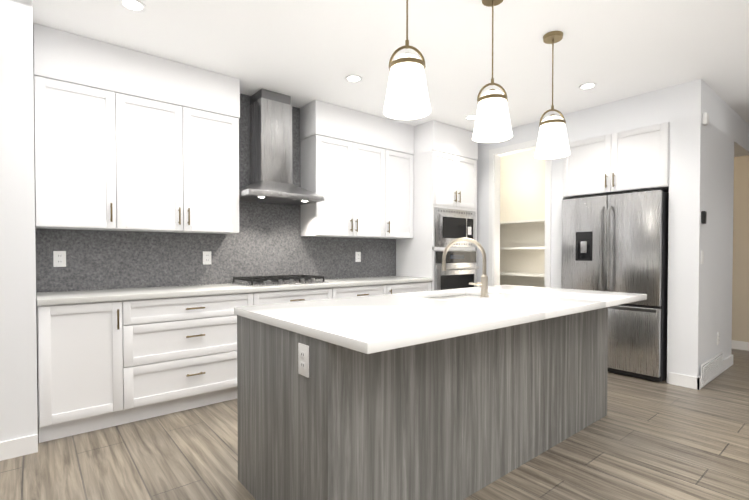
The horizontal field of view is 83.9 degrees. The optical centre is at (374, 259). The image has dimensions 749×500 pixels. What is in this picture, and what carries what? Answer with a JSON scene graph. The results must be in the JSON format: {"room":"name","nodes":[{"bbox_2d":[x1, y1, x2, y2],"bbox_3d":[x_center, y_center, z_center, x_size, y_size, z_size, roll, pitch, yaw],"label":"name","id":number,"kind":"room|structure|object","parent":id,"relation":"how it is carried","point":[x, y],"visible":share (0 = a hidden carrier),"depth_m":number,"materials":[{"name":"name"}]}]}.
{"room":"kitchen","nodes":[
{"label":"kitchen","id":0,"kind":"room"},
{"bbox_2d":[0,0,37,441],"bbox_3d":[-4.569,-0.176,0.862,5.997,2.720,0.680,-1,1,-39],"label":"wall","id":1,"kind":"structure","parent":0,"point":[18,377],"depth_m":2.45,"materials":[{"name":"white paint"}]},
{"bbox_2d":[0,434,37,460],"bbox_3d":[-4.349,1.136,0.613,5.997,0.105,0.014,-1,1,-39],"label":"baseboard","id":2,"kind":"structure","parent":1,"relation":"attached to","point":[16,447],"depth_m":2.46,"materials":[{"name":"white wood"}]},
{"bbox_2d":[33,60,357,412],"bbox_3d":[1.273,-0.255,6.198,10.200,2.720,0.150,-1,1,-39],"label":"wall","id":3,"kind":"structure","parent":0,"point":[53,291],"depth_m":3.04,"materials":[{"name":"white paint"}]},
{"bbox_2d":[34,75,128,230],"bbox_3d":[-2.153,-0.728,3.056,0.522,1.003,0.316,-1,1,-39],"label":"upper cabinet","id":4,"kind":"object","parent":3,"relation":"attached to","point":[125,139],"depth_m":2.93,"materials":[{"name":"white wood"}]},
{"bbox_2d":[33,23,239,118],"bbox_3d":[-1.815,-1.402,3.321,1.394,0.337,0.320,-1,1,-39],"label":"soffit","id":5,"kind":"object","parent":3,"relation":"attached to","point":[65,57],"depth_m":3.11,"materials":[{"name":"white paint"}]},
{"bbox_2d":[129,95,238,233],"bbox_3d":[-1.665,-0.734,3.457,0.986,1.003,0.316,-1,1,-39],"label":"upper cabinet","id":6,"kind":"object","parent":3,"relation":"attached to","point":[184,162],"depth_m":3.35,"materials":[{"name":"white wood"}]},
{"bbox_2d":[35,93,395,291],"bbox_3d":[-1.096,-0.681,4.140,3.535,1.805,0.011,-1,1,-39],"label":"backsplash","id":7,"kind":"structure","parent":3,"relation":"attached to","point":[268,239],"depth_m":3.90,"materials":[{"name":"grey tile"}]},
{"bbox_2d":[53,251,65,266],"bbox_3d":[-2.347,-0.004,3.109,0.075,0.118,0.008,-1,1,-39],"label":"outlet","id":8,"kind":"object","parent":7,"relation":"attached to","point":[59,258],"depth_m":3.11,"materials":[{"name":"white plastic"}]},
{"bbox_2d":[203,251,210,263],"bbox_3d":[-1.520,-0.014,3.788,0.075,0.118,0.008,-1,1,-39],"label":"outlet","id":9,"kind":"object","parent":7,"relation":"attached to","point":[206,254],"depth_m":3.78,"materials":[{"name":"white plastic"}]},
{"bbox_2d":[355,252,360,261],"bbox_3d":[-0.191,-0.030,4.880,0.075,0.118,0.008,-1,1,-39],"label":"outlet","id":10,"kind":"object","parent":7,"relation":"attached to","point":[357,254],"depth_m":4.88,"materials":[{"name":"white plastic"}]},
{"bbox_2d":[239,89,323,204],"bbox_3d":[-0.927,-1.068,3.948,0.756,1.021,0.486,-1,1,-39],"label":"range hood","id":11,"kind":"object","parent":3,"relation":"attached to","point":[270,146],"visible":0.94,"depth_m":3.92,"materials":[{"name":"silver metal"}]},
{"bbox_2d":[300,136,391,238],"bbox_3d":[-0.305,-0.751,4.574,0.966,1.003,0.316,-1,1,-39],"label":"upper cabinet","id":12,"kind":"object","parent":3,"relation":"attached to","point":[357,170],"depth_m":4.39,"materials":[{"name":"white wood"}]},
{"bbox_2d":[300,100,413,155],"bbox_3d":[-0.156,-1.422,4.684,1.364,0.337,0.320,-1,1,-39],"label":"soffit","id":13,"kind":"object","parent":3,"relation":"attached to","point":[317,118],"depth_m":4.43,"materials":[{"name":"white paint"}]},
{"bbox_2d":[392,152,413,238],"bbox_3d":[0.172,-0.756,4.966,0.512,1.003,0.316,-1,1,-39],"label":"upper cabinet","id":14,"kind":"object","parent":3,"relation":"attached to","point":[402,164],"depth_m":4.91,"materials":[{"name":"white wood"}]},
{"bbox_2d":[0,349,748,499],"bbox_3d":[1.619,1.229,1.230,16.000,0.100,10.000,-1,1,-39],"label":"floor","id":15,"kind":"structure","parent":0,"point":[644,439],"depth_m":2.44,"materials":[{"name":"brown wood"}]},
{"bbox_2d":[37,300,127,442],"bbox_3d":[-2.087,0.715,2.944,0.453,0.876,0.606,-1,1,-39],"label":"base cabinet","id":16,"kind":"object","parent":15,"relation":"on","point":[106,358],"depth_m":2.72,"materials":[{"name":"white wood"}]},
{"bbox_2d":[124,292,255,422],"bbox_3d":[-1.575,0.709,3.365,0.997,0.876,0.606,-1,1,-39],"label":"base cabinet","id":17,"kind":"object","parent":15,"relation":"on","point":[181,351],"depth_m":3.10,"materials":[{"name":"white wood"}]},
{"bbox_2d":[36,276,431,307],"bbox_3d":[-0.892,0.244,3.906,3.531,0.038,0.626,-1,1,-39],"label":"countertop","id":18,"kind":"structure","parent":17,"relation":"on","point":[100,296],"depth_m":3.26,"materials":[{"name":"white stone"}]},
{"bbox_2d":[231,275,328,286],"bbox_3d":[-0.881,0.193,3.911,0.760,0.062,0.510,-1,1,-39],"label":"cooktop","id":19,"kind":"object","parent":18,"relation":"in","point":[264,281],"visible":1,"depth_m":3.80,"materials":[{"name":"silver metal"}]},
{"bbox_2d":[256,288,335,304],"bbox_3d":[-0.889,0.701,3.929,0.780,0.876,0.606,-1,1,-39],"label":"base cabinet","id":20,"kind":"object","parent":15,"relation":"on","point":[305,294],"depth_m":3.69,"materials":[{"name":"white wood"}]},
{"bbox_2d":[336,284,391,298],"bbox_3d":[-0.301,0.694,4.411,0.741,0.876,0.606,-1,1,-39],"label":"base cabinet","id":21,"kind":"object","parent":15,"relation":"on","point":[369,289],"depth_m":4.19,"materials":[{"name":"white wood"}]},
{"bbox_2d":[392,280,431,293],"bbox_3d":[0.202,0.687,4.825,0.683,0.876,0.606,-1,1,-39],"label":"base cabinet","id":22,"kind":"object","parent":15,"relation":"on","point":[396,288],"depth_m":4.59,"materials":[{"name":"white wood"}]},
{"bbox_2d":[234,293,607,499],"bbox_3d":[0.500,0.720,2.640,2.450,0.876,0.870,-1,1,-39],"label":"kitchen island","id":23,"kind":"object","parent":15,"relation":"on","point":[456,394],"depth_m":1.93,"materials":[{"name":"grey wood"}]},
{"bbox_2d":[298,343,308,377],"bbox_3d":[-0.281,0.398,1.649,0.008,0.125,0.078,-1,1,-39],"label":"outlet","id":24,"kind":"object","parent":23,"relation":"attached to","point":[303,359],"visible":1,"depth_m":1.64,"materials":[{"name":"white plastic"}]},
{"bbox_2d":[234,285,645,356],"bbox_3d":[0.575,0.264,2.549,2.480,0.038,1.135,-1,1,-39],"label":"island countertop","id":25,"kind":"structure","parent":23,"relation":"on","point":[378,323],"depth_m":2.01,"materials":[{"name":"white stone"}]},
{"bbox_2d":[442,237,488,296],"bbox_3d":[0.599,0.048,2.738,0.200,0.387,0.252,-1,1,-39],"label":"faucet","id":26,"kind":"object","parent":25,"relation":"on","point":[483,283],"visible":1,"depth_m":2.70,"materials":[{"name":"silver metal"}]},
{"bbox_2d":[396,120,477,290],"bbox_3d":[0.804,-0.240,5.271,0.829,2.718,0.659,-1,1,-39],"label":"tall cabinet","id":27,"kind":"object","parent":15,"relation":"on","point":[445,164],"visible":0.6,"depth_m":4.96,"materials":[{"name":"white wood"}]},
{"bbox_2d":[434,207,475,246],"bbox_3d":[0.992,-0.378,5.037,0.761,0.450,0.054,-1,1,-39],"label":"microwave","id":28,"kind":"object","parent":27,"relation":"in","point":[450,225],"visible":0.96,"depth_m":4.97,"materials":[{"name":"silver metal"}]},
{"bbox_2d":[434,250,478,289],"bbox_3d":[1.010,0.255,5.024,0.761,0.725,0.110,-1,1,-39],"label":"wall oven","id":29,"kind":"object","parent":27,"relation":"in","point":[461,269],"visible":0.54,"depth_m":5.00,"materials":[{"name":"silver metal"}]},
{"bbox_2d":[561,189,668,381],"bbox_3d":[2.608,0.238,4.396,0.914,1.787,0.920,-1,1,-39],"label":"fridge","id":30,"kind":"object","parent":15,"relation":"on","point":[615,242],"visible":0.79,"depth_m":4.01,"materials":[{"name":"grey metal"}]},
{"bbox_2d":[33,0,748,131],"bbox_3d":[1.619,-1.591,1.188,16.000,0.100,10.000,-1,1,-39],"label":"ceiling","id":31,"kind":"structure","parent":0,"point":[301,53],"depth_m":3.04,"materials":[{"name":"white paint"}]},
{"bbox_2d":[118,0,145,12],"bbox_3d":[-1.480,-1.556,2.551,0.149,0.006,0.149,0,1,6],"label":"recessed light","id":32,"kind":"object","parent":31,"relation":"in","point":[137,6],"depth_m":2.56,"materials":[{"name":"white"}]},
{"bbox_2d":[345,75,361,82],"bbox_3d":[-0.181,-1.572,3.631,0.149,0.006,0.149,0,1,6],"label":"recessed light","id":33,"kind":"object","parent":31,"relation":"in","point":[351,78],"depth_m":3.62,"materials":[{"name":"white"}]},
{"bbox_2d":[383,0,430,119],"bbox_3d":[0.159,-1.135,2.027,0.234,0.834,0.234,-1,1,-39],"label":"pendant light","id":34,"kind":"object","parent":31,"relation":"hanging from","point":[407,97],"visible":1,"depth_m":1.96,"materials":[{"name":"white glass"}]},
{"bbox_2d":[465,115,475,119],"bbox_3d":[1.086,-1.588,4.672,0.149,0.006,0.149,0,1,6],"label":"recessed light","id":35,"kind":"object","parent":31,"relation":"in","point":[472,117],"depth_m":4.66,"materials":[{"name":"white"}]},
{"bbox_2d":[472,0,512,142],"bbox_3d":[0.700,-1.141,2.471,0.234,0.834,0.234,-1,1,-39],"label":"pendant light","id":36,"kind":"object","parent":31,"relation":"hanging from","point":[492,123],"visible":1,"depth_m":2.41,"materials":[{"name":"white glass"}]},
{"bbox_2d":[534,31,570,158],"bbox_3d":[1.248,-1.148,2.922,0.234,0.834,0.234,-1,1,-39],"label":"pendant light","id":37,"kind":"object","parent":31,"relation":"hanging from","point":[552,142],"visible":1,"depth_m":2.87,"materials":[{"name":"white glass"}]},
{"bbox_2d":[578,83,596,89],"bbox_3d":[1.938,-1.575,3.793,0.149,0.006,0.149,0,1,6],"label":"recessed light","id":38,"kind":"object","parent":31,"relation":"in","point":[586,86],"depth_m":3.80,"materials":[{"name":"white"}]},
{"bbox_2d":[500,149,544,286],"bbox_3d":[1.855,-0.245,5.586,0.673,2.718,1.526,-1,1,-39],"label":"wall","id":39,"kind":"structure","parent":0,"point":[522,185],"depth_m":5.83,"materials":[{"name":"white paint"}]},
{"bbox_2d":[500,219,544,276],"bbox_3d":[1.973,0.334,5.688,0.354,1.704,1.500,-1,1,-39],"label":"pantry shelves","id":40,"kind":"object","parent":39,"relation":"attached to","point":[523,273],"visible":0.1,"depth_m":5.51,"materials":[{"name":"white wood"}]},
{"bbox_2d":[477,87,669,287],"bbox_3d":[2.211,-0.240,5.151,0.920,2.720,2.660,-1,1,-39],"label":"wall","id":41,"kind":"structure","parent":0,"point":[651,108],"depth_m":4.60,"materials":[{"name":"white paint"}]},
{"bbox_2d":[488,139,551,287],"bbox_3d":[1.769,-0.133,5.048,0.136,2.510,0.820,-1,1,-39],"label":"door frame","id":42,"kind":"structure","parent":41,"relation":"attached to","point":[494,219],"depth_m":5.27,"materials":[{"name":"white wood"}]},
{"bbox_2d":[563,122,669,197],"bbox_3d":[2.667,-0.973,4.427,0.840,0.588,0.974,-1,1,-39],"label":"upper cabinet","id":43,"kind":"object","parent":41,"relation":"attached to","point":[637,159],"visible":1,"depth_m":4.13,"materials":[{"name":"white wood"}]},
{"bbox_2d":[667,79,748,382],"bbox_3d":[4.898,-0.245,5.488,5.500,2.720,0.230,-1,1,-39],"label":"wall","id":44,"kind":"structure","parent":0,"point":[708,300],"depth_m":3.82,"materials":[{"name":"white paint"}]},
{"bbox_2d":[701,251,703,263],"bbox_3d":[2.918,-0.018,3.711,0.075,0.118,0.008,-1,1,-39],"label":"light switch","id":45,"kind":"object","parent":44,"relation":"attached to","point":[702,252],"depth_m":3.70,"materials":[{"name":"white plastic"}]},
{"bbox_2d":[701,211,706,223],"bbox_3d":[2.922,-0.373,3.700,0.080,0.110,0.022,-1,1,-39],"label":"thermostat","id":46,"kind":"object","parent":44,"relation":"attached to","point":[703,213],"depth_m":3.68,"materials":[{"name":"black plastic"}]},
{"bbox_2d":[702,113,708,125],"bbox_3d":[2.919,-1.238,3.675,0.070,0.100,0.035,-1,1,-39],"label":"sensor","id":47,"kind":"object","parent":44,"relation":"attached to","point":[705,119],"depth_m":3.65,"materials":[{"name":"white plastic"}]},
{"bbox_2d":[669,340,748,389],"bbox_3d":[4.545,1.056,5.926,5.514,0.105,1.354,-1,1,-39],"label":"baseboard","id":48,"kind":"structure","parent":44,"relation":"attached to","point":[687,381],"depth_m":3.79,"materials":[{"name":"white wood"}]},
{"bbox_2d":[701,352,722,386],"bbox_3d":[3.173,1.026,3.912,0.750,0.203,0.016,-1,1,-39],"label":"air vent","id":49,"kind":"object","parent":44,"relation":"in","point":[711,368],"visible":1,"depth_m":3.87,"materials":[{"name":"white metal"}]}
]}

